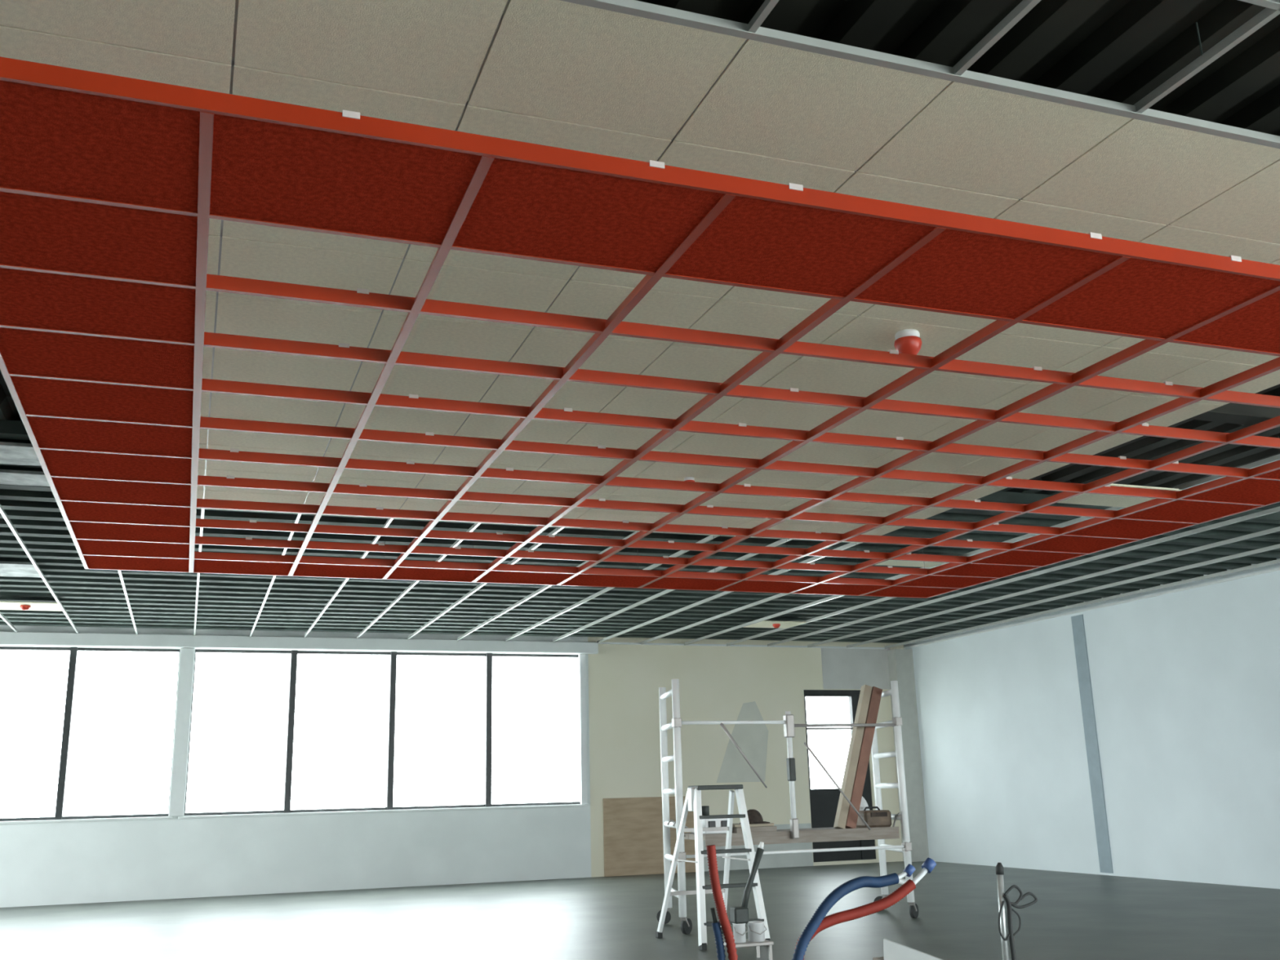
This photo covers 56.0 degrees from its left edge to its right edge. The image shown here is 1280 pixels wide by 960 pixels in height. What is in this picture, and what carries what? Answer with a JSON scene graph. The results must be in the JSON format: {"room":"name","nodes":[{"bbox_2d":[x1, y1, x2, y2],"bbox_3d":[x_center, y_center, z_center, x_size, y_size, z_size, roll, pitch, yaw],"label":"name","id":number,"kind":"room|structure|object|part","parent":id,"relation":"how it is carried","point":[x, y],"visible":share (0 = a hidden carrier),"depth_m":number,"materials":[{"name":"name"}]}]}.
{"room":"building under construction","nodes":[
{"label":"building under construction","id":0,"kind":"room"},
{"bbox_2d":[0,625,903,907],"bbox_3d":[-4.565,3.349,16.252,19.380,4.200,0.250,4,-15,-20],"label":"wall","id":1,"kind":"structure","parent":0,"point":[67,863],"depth_m":16.68,"materials":[{"name":"white paint"}]},
{"bbox_2d":[0,646,180,824],"bbox_3d":[-8.561,3.108,14.706,5.480,2.165,0.180,4,-15,-20],"label":"window","id":2,"kind":"structure","parent":1,"relation":"in","point":[59,818],"depth_m":15.19,"materials":[{"name":"black metal"}]},
{"bbox_3d":[-8.523,4.131,14.409,5.480,0.034,0.110,4,-15,-20],"label":"sill","id":3,"kind":"part","parent":2,"relation":"part of","materials":[{"name":"white metal"}]},
{"bbox_2d":[168,648,195,816],"bbox_3d":[-5.939,3.256,15.612,0.185,2.130,0.110,4,-15,-20],"label":"column","id":4,"kind":"structure","parent":1,"relation":"attached to","point":[186,664],"depth_m":15.55,"materials":[{"name":"white paint"}]},
{"bbox_2d":[0,631,598,653],"bbox_3d":[-7.011,2.056,15.476,13.600,0.168,0.100,4,-15,-20],"label":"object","id":5,"kind":"structure","parent":1,"relation":"attached to","point":[6,637],"depth_m":16.24,"materials":[{"name":"white metal"}]},
{"bbox_2d":[177,648,590,818],"bbox_3d":[-3.352,3.458,16.589,5.500,2.165,0.180,4,-15,-20],"label":"window","id":6,"kind":"structure","parent":1,"relation":"in","point":[286,811],"depth_m":16.61,"materials":[{"name":"black metal"}]},
{"bbox_3d":[-3.314,4.481,16.292,5.500,0.034,0.110,4,-15,-20],"label":"sill","id":7,"kind":"part","parent":6,"relation":"part of","materials":[{"name":"white metal"}]},
{"bbox_2d":[716,701,768,782],"bbox_3d":[1.548,3.967,18.265,0.900,1.200,0.005,4,-15,-20],"label":"plaster patch","id":8,"kind":"structure","parent":1,"relation":"attached to","point":[752,739],"depth_m":18.27,"materials":[{"name":"grey paint"}]},
{"bbox_2d":[598,642,888,648],"bbox_3d":[1.686,2.571,18.675,4.960,0.026,0.022,4,-15,-20],"label":"trim","id":9,"kind":"structure","parent":1,"relation":"attached to","point":[628,643],"depth_m":18.60,"materials":[{"name":"white metal"}]},
{"bbox_2d":[702,822,813,871],"bbox_3d":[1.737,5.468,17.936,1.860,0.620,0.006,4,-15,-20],"label":"radiator","id":10,"kind":"object","parent":1,"relation":"attached to","point":[791,860],"depth_m":18.01,"materials":[{"name":"white metal"}]},
{"bbox_2d":[803,689,875,862],"bbox_3d":[3.095,4.575,18.737,1.100,2.580,0.160,4,-15,-20],"label":"door","id":11,"kind":"structure","parent":1,"relation":"in","point":[824,802],"depth_m":18.57,"materials":[{"name":"black metal"}]},
{"bbox_3d":[3.008,5.308,18.547,0.820,1.070,0.050,4,-15,-20],"label":"panel","id":12,"kind":"part","parent":11,"relation":"part of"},
{"bbox_2d":[821,648,890,689],"bbox_3d":[3.477,3.014,19.252,1.270,0.660,0.006,4,-15,-20],"label":"plaster patch","id":13,"kind":"object","parent":1,"relation":"attached to","point":[842,668],"visible":0.86,"depth_m":19.23,"materials":[{"name":"grey paint"}]},
{"bbox_2d":[0,0,1279,643],"bbox_3d":[-0.599,-0.823,6.056,19.380,0.320,23.500,4,-15,-20],"label":"ceiling","id":14,"kind":"structure","parent":0,"point":[1117,51],"depth_m":10.98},
{"bbox_2d":[0,0,1279,648],"bbox_3d":[1.830,-0.539,6.885,13.661,0.177,22.970,4,-15,-20],"label":"grid","id":15,"kind":"object","parent":14,"relation":"attached to","point":[1140,110],"visible":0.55,"depth_m":4.15,"materials":[{"name":"paint"}]},
{"bbox_2d":[0,441,40,466],"bbox_3d":[-4.555,-0.205,7.421,2.100,0.026,0.460,4,-15,-20],"label":"insulation slab","id":16,"kind":"object","parent":15,"relation":"attached to","point":[11,453],"visible":0.37,"depth_m":7.61,"materials":[{"name":"metal"}]},
{"bbox_2d":[0,560,41,577],"bbox_3d":[-6.363,0.815,11.203,1.400,0.026,0.700,4,-15,-20],"label":"insulation slab","id":17,"kind":"object","parent":15,"relation":"attached to","point":[10,569],"visible":0.83,"depth_m":11.33,"materials":[{"name":"metal"}]},
{"bbox_2d":[0,469,49,486],"bbox_3d":[-4.773,-0.051,7.997,2.100,0.026,0.330,4,-15,-20],"label":"insulation slab","id":18,"kind":"object","parent":15,"relation":"attached to","point":[7,477],"visible":0.46,"depth_m":8.16,"materials":[{"name":"metal"}]},
{"bbox_2d":[0,600,62,611],"bbox_3d":[-6.734,1.383,13.214,0.688,0.015,0.580,4,-15,-20],"label":"ceiling panel","id":19,"kind":"object","parent":15,"relation":"attached to","point":[4,605],"depth_m":13.16,"materials":[{"name":"white"}]},
{"bbox_2d":[20,604,31,610],"bbox_3d":[-6.702,1.394,13.125,0.104,0.052,0.104,4,-15,-20],"label":"smoke detector","id":20,"kind":"object","parent":19,"relation":"attached to","point":[24,607],"visible":1,"depth_m":13.09,"materials":[{"name":"red plastic"}]},
{"bbox_2d":[0,0,1279,542],"bbox_3d":[0.174,-0.431,6.820,6.292,0.018,6.537,4,-15,-20],"label":"ceiling panels","id":21,"kind":"object","parent":15,"relation":"attached to","point":[556,60],"depth_m":4.74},
{"bbox_2d":[684,476,694,481],"bbox_3d":[0.345,0.025,8.414,0.084,0.080,0.084,4,-15,-20],"label":"beacon","id":22,"kind":"object","parent":21,"relation":"attached to","point":[687,478],"visible":0.48,"depth_m":8.39,"materials":[{"name":"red plastic"}]},
{"bbox_2d":[893,328,922,355],"bbox_3d":[1.292,-0.648,5.801,0.133,0.126,0.133,4,-15,-20],"label":"beacon","id":23,"kind":"object","parent":21,"relation":"attached to","point":[908,341],"visible":0.79,"depth_m":5.76,"materials":[{"name":"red plastic"}]},
{"bbox_2d":[743,620,805,628],"bbox_3d":[1.807,1.957,16.302,0.688,0.015,0.580,4,-15,-20],"label":"ceiling panel","id":24,"kind":"object","parent":15,"relation":"attached to","point":[765,624],"depth_m":16.24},
{"bbox_2d":[772,623,780,628],"bbox_3d":[1.839,1.968,16.212,0.104,0.052,0.104,4,-15,-20],"label":"smoke detector","id":25,"kind":"object","parent":24,"relation":"attached to","point":[775,625],"visible":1,"depth_m":16.18,"materials":[{"name":"red plastic"}]},
{"bbox_2d":[875,553,945,567],"bbox_3d":[2.738,0.795,11.878,0.660,0.015,0.550,4,-15,-20],"label":"ceiling panel","id":26,"kind":"object","parent":15,"relation":"attached to","point":[889,562],"depth_m":11.99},
{"bbox_2d":[1057,483,1182,507],"bbox_3d":[3.706,0.122,9.325,0.692,0.018,0.587,4,-15,-20],"label":"ceiling panel","id":27,"kind":"object","parent":15,"relation":"attached to","point":[1087,499],"depth_m":9.40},
{"bbox_2d":[0,56,1279,598],"bbox_3d":[0.445,-0.248,6.916,7.028,0.654,6.533,4,-15,-20],"label":"frame","id":28,"kind":"object","parent":14,"relation":"hanging from","point":[208,103],"visible":0.87,"depth_m":5.48,"materials":[{"name":"metal"}]},
{"bbox_3d":[-0.481,0.699,9.303,7.000,0.052,0.022,4,-15,-20],"label":"cross rail","id":29,"kind":"part","parent":28,"relation":"part of","materials":[{"name":"red metal"}]},
{"bbox_3d":[-0.296,0.569,8.813,7.000,0.052,0.022,4,-15,-20],"label":"cross rail","id":30,"kind":"part","parent":28,"relation":"part of","materials":[{"name":"red metal"}]},
{"bbox_3d":[-0.110,0.438,8.324,7.000,0.052,0.022,4,-15,-20],"label":"cross rail","id":31,"kind":"part","parent":28,"relation":"part of","materials":[{"name":"red metal"}]},
{"bbox_3d":[0.075,0.307,7.835,7.000,0.052,0.022,4,-15,-20],"label":"cross rail","id":32,"kind":"part","parent":28,"relation":"part of","materials":[{"name":"red metal"}]},
{"bbox_3d":[0.261,0.177,7.346,7.000,0.052,0.022,4,-15,-20],"label":"cross rail","id":33,"kind":"part","parent":28,"relation":"part of","materials":[{"name":"red metal"}]},
{"bbox_3d":[0.447,0.046,6.857,7.000,0.052,0.022,4,-15,-20],"label":"cross rail","id":34,"kind":"part","parent":28,"relation":"part of","materials":[{"name":"red metal"}]},
{"bbox_2d":[0,80,1279,597],"bbox_3d":[0.452,0.057,6.839,6.990,0.015,6.492,4,-15,-20],"label":"ceiling panels","id":35,"kind":"object","parent":28,"relation":"attached to","point":[261,171],"depth_m":3.85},
{"bbox_3d":[1.003,-0.346,5.390,7.000,0.052,0.022,4,-15,-20],"label":"cross rail","id":36,"kind":"part","parent":28,"relation":"part of","materials":[{"name":"red metal"}]},
{"bbox_3d":[1.189,-0.476,4.901,7.000,0.052,0.022,4,-15,-20],"label":"cross rail","id":37,"kind":"part","parent":28,"relation":"part of","materials":[{"name":"red metal"}]},
{"bbox_3d":[1.374,-0.607,4.411,7.000,0.052,0.022,4,-15,-20],"label":"cross rail","id":38,"kind":"part","parent":28,"relation":"part of","materials":[{"name":"red metal"}]},
{"bbox_3d":[0.818,-0.215,5.879,7.000,0.052,0.022,4,-15,-20],"label":"cross rail","id":39,"kind":"part","parent":28,"relation":"part of","materials":[{"name":"red metal"}]},
{"bbox_3d":[0.632,-0.084,6.368,7.000,0.052,0.022,4,-15,-20],"label":"cross rail","id":40,"kind":"part","parent":28,"relation":"part of","materials":[{"name":"red metal"}]},
{"bbox_2d":[0,861,1279,959],"bbox_3d":[-0.509,2.663,5.159,19.380,0.200,23.500,4,-15,-20],"label":"floor","id":41,"kind":"structure","parent":0,"point":[1074,916],"depth_m":11.06,"materials":[{"name":"concrete"}]},
{"bbox_2d":[603,795,695,876],"bbox_3d":[0.170,5.140,17.409,1.460,1.070,0.018,4,-15,-20],"label":"plywood sheet","id":42,"kind":"object","parent":41,"relation":"on","point":[633,827],"visible":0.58,"depth_m":17.33,"materials":[{"name":"beige wood"}]},
{"bbox_2d":[655,784,770,950],"bbox_3d":[0.562,3.082,9.706,0.610,1.200,0.945,4,-15,-20],"label":"stepladder","id":43,"kind":"object","parent":41,"relation":"on","point":[692,802],"visible":0.83,"depth_m":9.65,"materials":[{"name":"metal"}]},
{"bbox_2d":[702,805,709,815],"bbox_3d":[0.523,2.649,9.644,0.064,0.072,0.064,4,-15,-20],"label":"paint pot","id":44,"kind":"object","parent":43,"relation":"on","point":[705,809],"visible":1,"depth_m":9.62,"materials":[{"name":"black metal"}]},
{"bbox_2d":[710,907,725,959],"bbox_3d":[0.239,1.597,3.223,0.082,0.862,0.030,11,-19,-40],"label":"pipe","id":45,"kind":"object","parent":41,"relation":"on","point":[717,929],"visible":1,"depth_m":3.29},
{"bbox_2d":[706,844,737,959],"bbox_3d":[0.257,1.509,3.214,0.123,1.027,0.044,-1,-14,-2],"label":"pipe","id":46,"kind":"object","parent":41,"relation":"on","point":[711,852],"visible":1,"depth_m":3.29,"materials":[{"name":"red plastic"}]},
{"bbox_2d":[723,938,773,959],"bbox_3d":[0.747,3.310,8.461,0.320,0.128,0.240,4,-15,-20],"label":"stand","id":47,"kind":"object","parent":41,"relation":"on","point":[748,944],"visible":0.43,"depth_m":8.40,"materials":[{"name":"metal"}]},
{"bbox_2d":[732,923,748,942],"bbox_3d":[0.701,3.178,8.450,0.099,0.125,0.104,4,-15,-20],"label":"bucket","id":48,"kind":"object","parent":47,"relation":"on","point":[739,930],"visible":0.98,"depth_m":8.42,"materials":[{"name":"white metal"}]},
{"bbox_3d":[0.708,3.158,8.434,0.099,0.060,0.060,4,-15,-20],"label":"handle","id":49,"kind":"part","parent":48,"relation":"part of","materials":[{"name":"metal"}]},
{"bbox_2d":[729,841,764,924],"bbox_3d":[0.776,2.862,8.570,0.283,0.541,0.100,4,-15,-20],"label":"tool","id":50,"kind":"object","parent":48,"relation":"on","point":[740,914],"visible":1,"depth_m":8.52,"materials":[{"name":"metal"}]},
{"bbox_3d":[0.804,2.841,8.599,0.205,0.407,0.051,6,-16,-26],"label":"hose handle","id":51,"kind":"part","parent":50,"relation":"part of","materials":[{"name":"grey plastic"}]},
{"bbox_2d":[747,920,766,942],"bbox_3d":[0.823,3.186,8.494,0.129,0.125,0.134,4,-15,-20],"label":"bucket","id":52,"kind":"object","parent":47,"relation":"on","point":[756,933],"visible":0.98,"depth_m":8.46,"materials":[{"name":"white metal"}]},
{"bbox_3d":[0.833,3.165,8.471,0.129,0.060,0.074,4,-15,-20],"label":"handle","id":53,"kind":"part","parent":52,"relation":"part of","materials":[{"name":"metal"}]},
{"bbox_3d":[0.844,3.354,8.596,0.018,0.105,0.018,4,-15,-20],"label":"leg","id":54,"kind":"part","parent":47,"relation":"part of","materials":[{"name":"metal"}]},
{"bbox_3d":[0.913,3.306,8.415,0.018,0.105,0.018,4,-15,-20],"label":"leg","id":55,"kind":"part","parent":47,"relation":"part of","materials":[{"name":"metal"}]},
{"bbox_2d":[657,679,918,933],"bbox_3d":[1.333,2.953,11.110,2.513,2.110,0.949,4,-15,-20],"label":"scaffold tower","id":56,"kind":"object","parent":41,"relation":"on","point":[677,722],"visible":0.88,"depth_m":10.86,"materials":[{"name":"metal"}]},
{"bbox_3d":[0.285,2.808,10.724,0.064,1.970,0.907,0,-15,-7],"label":"frame","id":57,"kind":"part","parent":56,"relation":"part of","materials":[{"name":"metal"}]},
{"bbox_3d":[0.828,2.146,10.655,1.085,0.030,0.032,4,-15,-20],"label":"rail","id":58,"kind":"part","parent":56,"relation":"part of","materials":[{"name":"metal"}]},
{"bbox_2d":[666,812,900,847],"bbox_3d":[1.356,3.164,10.929,2.405,0.229,0.563,4,-15,-20],"label":"platform","id":59,"kind":"object","parent":56,"relation":"on","point":[812,834],"visible":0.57,"depth_m":10.69,"materials":[{"name":"brown wood"}]},
{"bbox_2d":[702,817,727,834],"bbox_3d":[0.647,3.036,10.584,0.240,0.139,0.212,4,-15,-20],"label":"box","id":60,"kind":"object","parent":59,"relation":"on","point":[706,823],"visible":0.44,"depth_m":10.49,"materials":[{"name":"white plastic"}]},
{"bbox_2d":[708,821,715,827],"bbox_3d":[0.628,3.004,10.475,0.065,0.070,0.012,4,-15,-20],"label":"socket","id":61,"kind":"object","parent":60,"relation":"attached to","point":[711,824],"depth_m":10.47,"materials":[{"name":"grey plastic"}]},
{"bbox_2d":[720,820,727,826],"bbox_3d":[0.740,3.011,10.516,0.065,0.070,0.012,4,-15,-20],"label":"socket","id":62,"kind":"object","parent":60,"relation":"attached to","point":[723,823],"depth_m":10.51,"materials":[{"name":"grey plastic"}]},
{"bbox_2d":[732,826,777,833],"bbox_3d":[0.970,3.103,10.696,0.390,0.049,0.320,4,-15,-20],"label":"timber offcut","id":63,"kind":"object","parent":59,"relation":"on","point":[760,828],"visible":0.6,"depth_m":10.56,"materials":[{"name":"brown wood"}]},
{"bbox_2d":[732,808,773,827],"bbox_3d":[0.957,2.998,10.678,0.380,0.145,0.355,4,-15,-20],"label":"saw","id":64,"kind":"object","parent":63,"relation":"on","point":[735,825],"depth_m":10.58,"materials":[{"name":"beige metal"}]},
{"bbox_3d":[1.014,2.978,10.657,0.270,0.121,0.270,4,-15,-20],"label":"work cap","id":65,"kind":"part","parent":64,"relation":"part of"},
{"bbox_3d":[1.462,3.159,10.667,1.920,0.104,0.013,4,-15,-20],"label":"edge rail","id":66,"kind":"part","parent":59,"relation":"part of","materials":[{"name":"brown wood"}]},
{"bbox_2d":[833,684,871,828],"bbox_3d":[1.990,2.570,11.225,0.592,1.322,0.112,9,-18,-36],"label":"plank","id":67,"kind":"object","parent":59,"relation":"on","point":[842,809],"visible":0.93,"depth_m":11.18,"materials":[{"name":"beige wood"}]},
{"bbox_2d":[844,686,882,828],"bbox_3d":[2.084,2.586,11.256,0.609,1.310,0.119,9,-18,-36],"label":"plank","id":68,"kind":"object","parent":59,"relation":"on","point":[876,694],"visible":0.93,"depth_m":11.21,"materials":[{"name":"wood"}]},
{"bbox_2d":[859,796,869,810],"bbox_3d":[2.065,3.122,11.367,0.248,0.292,0.229,4,-15,-20],"label":"sack","id":69,"kind":"object","parent":59,"relation":"on","point":[864,803],"visible":0.09,"depth_m":11.36,"materials":[{"name":"plastic"}]},
{"bbox_2d":[856,806,891,827],"bbox_3d":[2.156,3.119,11.147,0.285,0.183,0.229,4,-15,-20],"label":"box","id":70,"kind":"object","parent":59,"relation":"on","point":[873,818],"visible":0.92,"depth_m":11.05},
{"bbox_3d":[2.151,3.051,11.168,0.174,0.040,0.018,4,-15,-20],"label":"handle","id":71,"kind":"part","parent":70,"relation":"part of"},
{"bbox_3d":[1.349,2.616,10.727,0.046,1.090,0.048,4,-15,-20],"label":"hinge post","id":72,"kind":"part","parent":56,"relation":"part of","materials":[{"name":"metal"}]},
{"bbox_3d":[1.386,3.261,10.569,2.215,0.027,0.028,4,-15,-20],"label":"rail","id":73,"kind":"part","parent":56,"relation":"part of","materials":[{"name":"metal"}]},
{"bbox_3d":[1.868,2.245,11.023,1.130,0.027,0.028,4,-15,-20],"label":"rail","id":74,"kind":"part","parent":56,"relation":"part of","materials":[{"name":"metal"}]},
{"bbox_3d":[2.380,2.949,11.481,0.064,1.970,0.916,0,-14,-5],"label":"frame","id":75,"kind":"part","parent":56,"relation":"part of","materials":[{"name":"metal"}]},
{"bbox_2d":[791,863,915,959],"bbox_3d":[0.573,1.570,3.326,0.520,0.951,0.032,4,-15,-20],"label":"pipe","id":76,"kind":"object","parent":41,"relation":"on","point":[854,884],"visible":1,"depth_m":3.42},
{"bbox_2d":[794,857,936,959],"bbox_3d":[0.659,1.591,3.436,0.489,0.962,0.085,4,-15,-20],"label":"pipe","id":77,"kind":"object","parent":41,"relation":"on","point":[929,864],"visible":0.8,"depth_m":3.50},
{"bbox_2d":[872,956,884,959],"bbox_3d":[1.479,2.910,7.085,0.150,0.180,0.155,4,-15,-20],"label":"block","id":78,"kind":"object","parent":41,"relation":"on","point":[878,957],"visible":0.38,"depth_m":7.12,"materials":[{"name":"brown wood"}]},
{"bbox_2d":[887,648,928,862],"bbox_3d":[4.241,4.328,19.062,0.320,3.263,0.240,4,-15,-20],"label":"column","id":79,"kind":"structure","parent":41,"relation":"on","point":[900,661],"depth_m":18.97,"materials":[{"name":"grey paint"}]},
{"bbox_2d":[883,938,943,959],"bbox_3d":[1.785,2.815,6.996,0.846,0.305,0.111,2,-15,-12],"label":"plasterboard offcut","id":80,"kind":"object","parent":41,"relation":"on","point":[892,950],"visible":1,"depth_m":6.97,"materials":[{"name":"white"}]},
{"bbox_2d":[995,862,1037,959],"bbox_3d":[1.956,2.391,6.277,0.282,0.761,0.140,4,-15,-20],"label":"post","id":81,"kind":"object","parent":41,"relation":"on","point":[1002,896],"visible":1,"depth_m":6.27,"materials":[{"name":"metal"}]},
{"bbox_2d":[903,558,1279,888],"bbox_3d":[8.413,1.136,8.952,0.250,4.200,23.500,4,-15,-20],"label":"wall","id":82,"kind":"structure","parent":0,"point":[1185,684],"depth_m":14.92,"materials":[{"name":"white paint"}]},
{"bbox_2d":[1071,614,1113,873],"bbox_3d":[5.786,3.342,15.424,0.012,3.223,0.220,4,-15,-20],"label":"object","id":83,"kind":"structure","parent":82,"relation":"attached to","point":[1077,621],"depth_m":15.40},
{"bbox_2d":[910,567,1279,647],"bbox_3d":[8.294,-0.064,9.095,0.028,0.026,22.760,4,-15,-20],"label":"trim","id":84,"kind":"structure","parent":82,"relation":"attached to","point":[1277,568],"depth_m":15.17,"materials":[{"name":"white metal"}]}
]}

